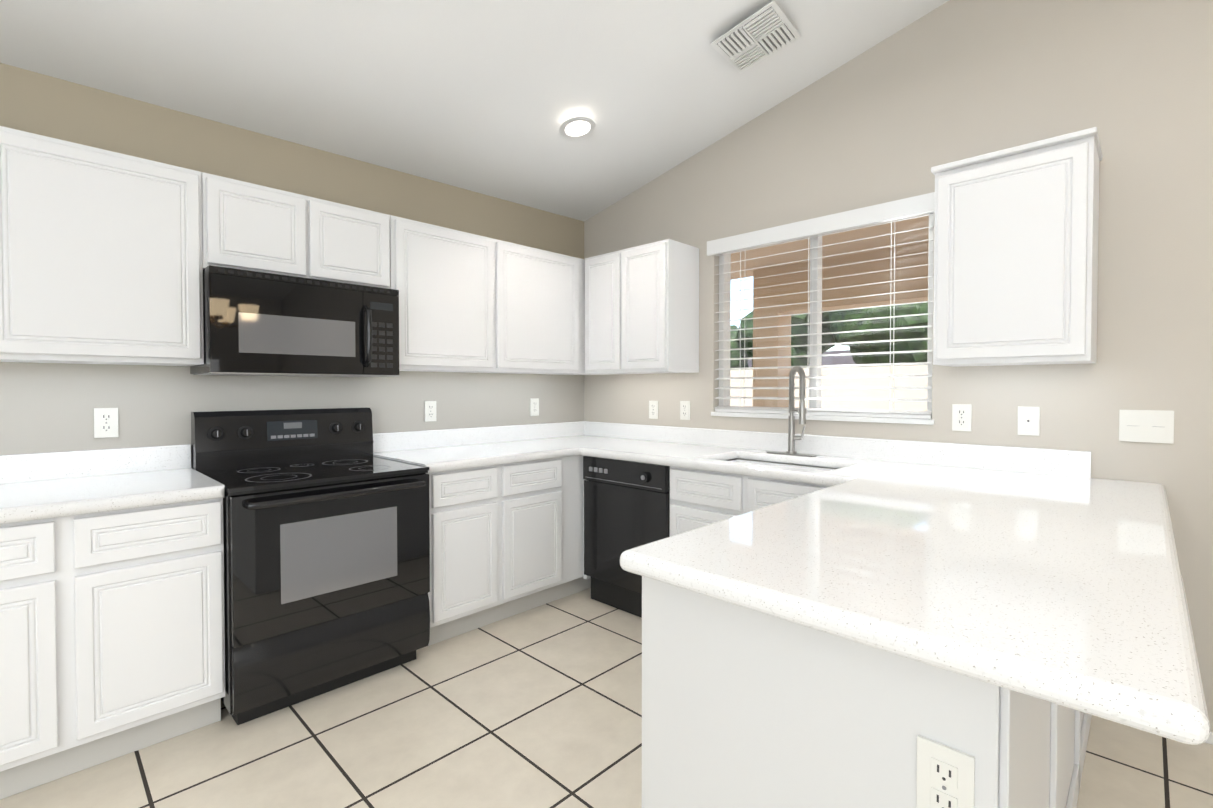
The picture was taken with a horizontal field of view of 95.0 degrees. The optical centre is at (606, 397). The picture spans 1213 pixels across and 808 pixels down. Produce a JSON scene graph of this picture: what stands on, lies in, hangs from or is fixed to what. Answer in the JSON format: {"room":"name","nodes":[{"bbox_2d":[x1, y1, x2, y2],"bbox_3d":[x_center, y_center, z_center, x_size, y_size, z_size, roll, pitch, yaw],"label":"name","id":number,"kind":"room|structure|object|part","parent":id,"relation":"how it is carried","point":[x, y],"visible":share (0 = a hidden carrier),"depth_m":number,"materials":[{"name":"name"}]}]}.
{"room":"kitchen","nodes":[
{"label":"kitchen","id":0,"kind":"room"},
{"bbox_2d":[0,63,583,467],"bbox_3d":[-2.308,-0.610,2.022,0.150,3.700,6.300,1,1,44],"label":"wall","id":1,"kind":"structure","parent":0,"point":[46,407],"depth_m":2.55,"materials":[{"name":"paint"}]},
{"bbox_2d":[0,126,203,365],"bbox_3d":[-2.110,-0.507,1.885,0.323,0.760,1.169,1,1,44],"label":"upper cabinet","id":2,"kind":"object","parent":1,"relation":"attached to","point":[101,256],"visible":0.98,"depth_m":1.97,"materials":[{"name":"white wood"}]},
{"bbox_2d":[94,408,117,437],"bbox_3d":[-2.006,0.101,2.230,0.008,0.118,0.072,1,1,44],"label":"electrical outlet","id":3,"kind":"object","parent":1,"relation":"attached to","point":[105,422],"visible":1,"depth_m":2.23,"materials":[{"name":"white plastic"}]},
{"bbox_2d":[202,172,389,288],"bbox_3d":[-1.436,-0.710,2.575,0.323,0.378,0.761,1,1,44],"label":"upper cabinet","id":4,"kind":"object","parent":1,"relation":"attached to","point":[252,227],"visible":0.92,"depth_m":2.42,"materials":[{"name":"white wood"}]},
{"bbox_2d":[190,265,398,376],"bbox_3d":[-1.388,-0.309,2.535,0.453,0.416,0.758,1,1,44],"label":"over-the-range microwave","id":5,"kind":"object","parent":4,"relation":"attached to","point":[255,323],"visible":1,"depth_m":2.36,"materials":[{"name":"black metal"}]},
{"bbox_2d":[424,401,435,421],"bbox_3d":[-1.024,0.079,3.240,0.008,0.118,0.072,1,1,44],"label":"electrical outlet","id":6,"kind":"object","parent":1,"relation":"attached to","point":[430,410],"visible":1,"depth_m":3.23,"materials":[{"name":"white plastic"}]},
{"bbox_2d":[390,215,497,372],"bbox_3d":[-0.958,-0.528,3.070,0.324,0.760,0.604,1,1,44],"label":"upper cabinet","id":7,"kind":"object","parent":1,"relation":"attached to","point":[471,303],"depth_m":2.95,"materials":[{"name":"white wood"}]},
{"bbox_2d":[530,398,538,415],"bbox_3d":[-0.490,0.065,3.790,0.008,0.118,0.072,1,1,44],"label":"electrical outlet","id":8,"kind":"object","parent":1,"relation":"attached to","point":[534,406],"visible":1,"depth_m":3.79,"materials":[{"name":"white plastic"}]},
{"bbox_2d":[498,240,581,374],"bbox_3d":[-0.522,-0.536,3.519,0.324,0.760,0.648,1,1,44],"label":"upper cabinet","id":9,"kind":"object","parent":1,"relation":"attached to","point":[540,291],"depth_m":3.40,"materials":[{"name":"white wood"}]},
{"bbox_2d":[0,0,948,220],"bbox_3d":[0.614,-1.752,-0.839,8.300,1.345,6.300,1,1,44],"label":"ceiling","id":10,"kind":"structure","parent":0,"point":[488,97],"depth_m":2.44,"materials":[{"name":"paint"}]},
{"bbox_2d":[559,116,595,139],"bbox_3d":[-0.149,-1.391,2.875,0.186,0.045,0.190,1,1,44],"label":"recessed light","id":11,"kind":"object","parent":10,"relation":"in","point":[579,126],"visible":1,"depth_m":2.87,"materials":[{"name":"white plastic"}]},
{"bbox_2d":[710,0,800,73],"bbox_3d":[0.660,-1.579,2.459,0.290,0.073,0.297,1,1,39],"label":"ceiling vent","id":12,"kind":"object","parent":10,"relation":"in","point":[763,33],"visible":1,"depth_m":2.44,"materials":[{"name":"white metal"}]},
{"bbox_2d":[0,588,1212,807],"bbox_3d":[0.614,1.332,-0.785,8.300,0.155,6.300,1,1,44],"label":"floor","id":13,"kind":"structure","parent":0,"point":[538,706],"depth_m":1.92,"materials":[{"name":"tile"}]},
{"bbox_2d":[0,498,224,799],"bbox_3d":[-1.881,0.783,1.925,0.628,0.846,0.822,1,1,44],"label":"base cabinet","id":14,"kind":"object","parent":13,"relation":"on","point":[112,634],"visible":0.98,"depth_m":1.78,"materials":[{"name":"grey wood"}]},
{"bbox_2d":[0,444,224,523],"bbox_3d":[-1.873,0.286,1.908,0.650,0.147,0.822,1,1,44],"label":"countertop","id":15,"kind":"structure","parent":14,"relation":"on","point":[37,486],"depth_m":2.02,"materials":[{"name":"stone"}]},
{"bbox_2d":[191,407,429,724],"bbox_3d":[-1.278,0.629,2.444,0.756,1.136,0.762,1,1,44],"label":"range","id":16,"kind":"object","parent":13,"relation":"on","point":[326,521],"visible":1,"depth_m":2.25,"materials":[{"name":"black metal"}]},
{"bbox_2d":[418,464,505,649],"bbox_3d":[-0.913,0.766,2.921,0.628,0.846,0.421,1,1,44],"label":"base cabinet","id":17,"kind":"object","parent":13,"relation":"on","point":[467,507],"depth_m":2.72,"materials":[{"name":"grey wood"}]},
{"bbox_2d":[506,457,565,617],"bbox_3d":[-0.621,0.761,3.221,0.628,0.846,0.417,1,1,44],"label":"base cabinet","id":18,"kind":"object","parent":13,"relation":"on","point":[506,540],"depth_m":3.03,"materials":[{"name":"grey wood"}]},
{"bbox_2d":[566,455,590,595],"bbox_3d":[-0.197,0.754,3.637,0.656,0.846,0.770,1,1,44],"label":"base cabinet","id":19,"kind":"object","parent":13,"relation":"on","point":[576,581],"depth_m":3.25,"materials":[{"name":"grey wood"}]},
{"bbox_2d":[373,425,584,472],"bbox_3d":[-0.715,0.265,3.085,0.670,0.147,0.945,1,1,44],"label":"countertop","id":20,"kind":"structure","parent":19,"relation":"on","point":[441,450],"depth_m":3.17,"materials":[{"name":"stone"}]},
{"bbox_3d":[0.086,0.756,3.476,0.026,0.846,0.608,1,1,44],"label":"base cabinet filler","id":21,"kind":"part","parent":19,"relation":"part of","materials":[{"name":"white wood"}]},
{"bbox_2d":[583,456,727,617],"bbox_3d":[0.275,0.761,3.216,0.601,0.846,0.612,1,1,44],"label":"dishwasher","id":22,"kind":"object","parent":13,"relation":"on","point":[626,505],"visible":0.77,"depth_m":3.04,"materials":[{"name":"black metal"}]},
{"bbox_2d":[670,466,830,535],"bbox_3d":[0.864,0.770,2.706,0.946,0.846,0.628,1,1,44],"label":"base cabinet","id":23,"kind":"object","parent":13,"relation":"on","point":[700,498],"visible":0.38,"depth_m":2.60,"materials":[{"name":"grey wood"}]},
{"bbox_2d":[642,576,1091,807],"bbox_3d":[0.981,0.788,1.681,0.647,0.846,1.934,1,1,44],"label":"base cabinet","id":24,"kind":"object","parent":13,"relation":"on","point":[742,707],"visible":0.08,"depth_m":0.99,"materials":[{"name":"white wood"}]},
{"bbox_2d":[525,421,1169,508],"bbox_3d":[0.698,0.351,2.835,3.048,0.310,0.663,1,1,44],"label":"countertop","id":25,"kind":"structure","parent":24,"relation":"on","point":[1062,473],"depth_m":2.54,"materials":[{"name":"stone"}]},
{"bbox_2d":[767,366,816,456],"bbox_3d":[0.948,0.066,2.881,0.250,0.461,0.106,1,1,44],"label":"faucet","id":26,"kind":"object","parent":25,"relation":"on","point":[802,413],"visible":1,"depth_m":2.88,"materials":[{"name":"silver metal"}]},
{"bbox_2d":[620,473,1209,744],"bbox_3d":[0.788,0.346,1.364,0.870,0.045,1.320,1,1,44],"label":"countertop","id":27,"kind":"structure","parent":24,"relation":"on","point":[1053,575],"depth_m":1.00,"materials":[{"name":"stone"}]},
{"bbox_2d":[916,735,974,807],"bbox_3d":[0.487,0.562,0.802,0.072,0.118,0.008,1,1,44],"label":"outlet","id":28,"kind":"object","parent":24,"relation":"attached to","point":[945,776],"visible":1,"depth_m":0.80,"materials":[{"name":"white plastic"}]},
{"bbox_2d":[584,0,1212,731],"bbox_3d":[2.757,-0.599,1.387,8.300,3.700,0.150,1,1,44],"label":"wall","id":29,"kind":"structure","parent":0,"point":[900,114],"depth_m":2.26,"materials":[{"name":"paint"}]},
{"bbox_2d":[582,259,613,374],"bbox_3d":[-0.172,-0.542,3.879,0.324,0.760,0.356,1,1,44],"label":"upper cabinet","id":30,"kind":"object","parent":29,"relation":"attached to","point":[583,260],"depth_m":3.70,"materials":[{"name":"white wood"}]},
{"bbox_2d":[585,239,698,373],"bbox_3d":[0.206,-0.536,3.535,0.695,0.760,0.323,1,1,44],"label":"upper cabinet","id":31,"kind":"object","parent":29,"relation":"attached to","point":[641,309],"visible":1,"depth_m":3.35,"materials":[{"name":"white wood"}]},
{"bbox_2d":[649,401,657,418],"bbox_3d":[0.309,0.080,3.666,0.072,0.118,0.008,1,1,44],"label":"electrical outlet","id":32,"kind":"object","parent":29,"relation":"attached to","point":[653,409],"visible":1,"depth_m":3.66,"materials":[{"name":"white plastic"}]},
{"bbox_2d":[680,401,689,419],"bbox_3d":[0.492,0.080,3.488,0.072,0.118,0.008,1,1,44],"label":"electrical outlet","id":33,"kind":"object","parent":29,"relation":"attached to","point":[684,410],"visible":1,"depth_m":3.48,"materials":[{"name":"white plastic"}]},
{"bbox_2d":[711,212,933,424],"bbox_3d":[1.105,-0.400,2.977,1.190,1.032,0.147,1,1,44],"label":"window","id":34,"kind":"structure","parent":29,"relation":"in","point":[726,297],"depth_m":2.98,"materials":[{"name":"white plastic"}]},
{"bbox_2d":[707,192,934,418],"bbox_3d":[1.071,-0.419,2.941,1.230,1.018,0.084,1,1,44],"label":"window blinds","id":35,"kind":"object","parent":34,"relation":"attached to","point":[894,210],"visible":0.83,"depth_m":2.85,"materials":[{"name":"white plastic"}]},
{"bbox_2d":[952,404,971,430],"bbox_3d":[1.563,0.088,2.448,0.072,0.118,0.008,1,1,44],"label":"electrical outlet","id":36,"kind":"object","parent":29,"relation":"attached to","point":[961,416],"visible":1,"depth_m":2.44,"materials":[{"name":"white plastic"}]},
{"bbox_2d":[931,127,1101,366],"bbox_3d":[1.593,-0.527,2.180,0.500,0.790,0.333,1,1,44],"label":"upper cabinet","id":37,"kind":"object","parent":29,"relation":"attached to","point":[1016,259],"depth_m":2.05,"materials":[{"name":"white wood"}]},
{"bbox_2d":[1017,406,1039,435],"bbox_3d":[1.732,0.096,2.283,0.072,0.118,0.009,1,1,44],"label":"wall jack","id":38,"kind":"object","parent":29,"relation":"attached to","point":[1028,420],"visible":1,"depth_m":2.28,"materials":[{"name":"white plastic"}]},
{"bbox_2d":[1119,410,1173,443],"bbox_3d":[1.980,0.105,2.042,0.144,0.118,0.009,1,1,44],"label":"light switch","id":39,"kind":"object","parent":29,"relation":"attached to","point":[1153,426],"visible":1,"depth_m":2.04,"materials":[{"name":"white plastic"}]},
{"bbox_2d":[1205,732,1212,744],"bbox_3d":[3.724,1.213,0.365,5.145,0.042,0.011,1,1,44],"label":"baseboard","id":40,"kind":"structure","parent":29,"relation":"attached to","point":[1209,740],"depth_m":1.94,"materials":[{"name":"white wood"}]},
{"label":"outside","id":41,"kind":"structure","parent":0,"visible":0},
{"bbox_3d":[24.279,0.892,29.306,80.000,0.150,69.850,1,1,44],"label":"ground","id":42,"kind":"structure","parent":41,"visible":0},
{"bbox_2d":[730,325,748,369],"bbox_3d":[3.223,-0.919,18.135,3.088,3.858,3.812,1,1,44],"label":"tree","id":43,"kind":"object","parent":42,"relation":"on","point":[733,363],"depth_m":16.91,"materials":[{"name":"green plant"}]},
{"bbox_2d":[737,311,835,366],"bbox_3d":[5.258,-1.143,16.168,2.954,4.375,2.634,1,1,44],"label":"tree","id":44,"kind":"object","parent":42,"relation":"on","point":[797,330],"depth_m":15.18,"materials":[{"name":"green plant"}]},
{"bbox_2d":[747,350,858,369],"bbox_3d":[18.100,-1.296,37.260,33.400,3.950,14.400,1,1,44],"label":"houses","id":45,"kind":"structure","parent":42,"relation":"on","point":[837,361],"depth_m":35.52,"materials":[{"name":"grey"}]},
{"bbox_2d":[730,365,926,410],"bbox_3d":[10.460,0.288,7.896,70.000,1.800,0.200,1,1,44],"label":"fence","id":46,"kind":"object","parent":42,"relation":"on","point":[869,405],"depth_m":12.39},
{"bbox_2d":[731,214,928,406],"bbox_3d":[3.678,-0.315,3.775,22.000,3.150,4.549,1,1,44],"label":"patio cover","id":47,"kind":"object","parent":42,"relation":"on","point":[851,281],"depth_m":7.04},
{"bbox_2d":[822,302,927,366],"bbox_3d":[6.810,-1.351,14.426,3.653,4.852,3.525,1,1,44],"label":"tree","id":48,"kind":"object","parent":42,"relation":"on","point":[876,336],"depth_m":12.95,"materials":[{"name":"green plant"}]}
]}

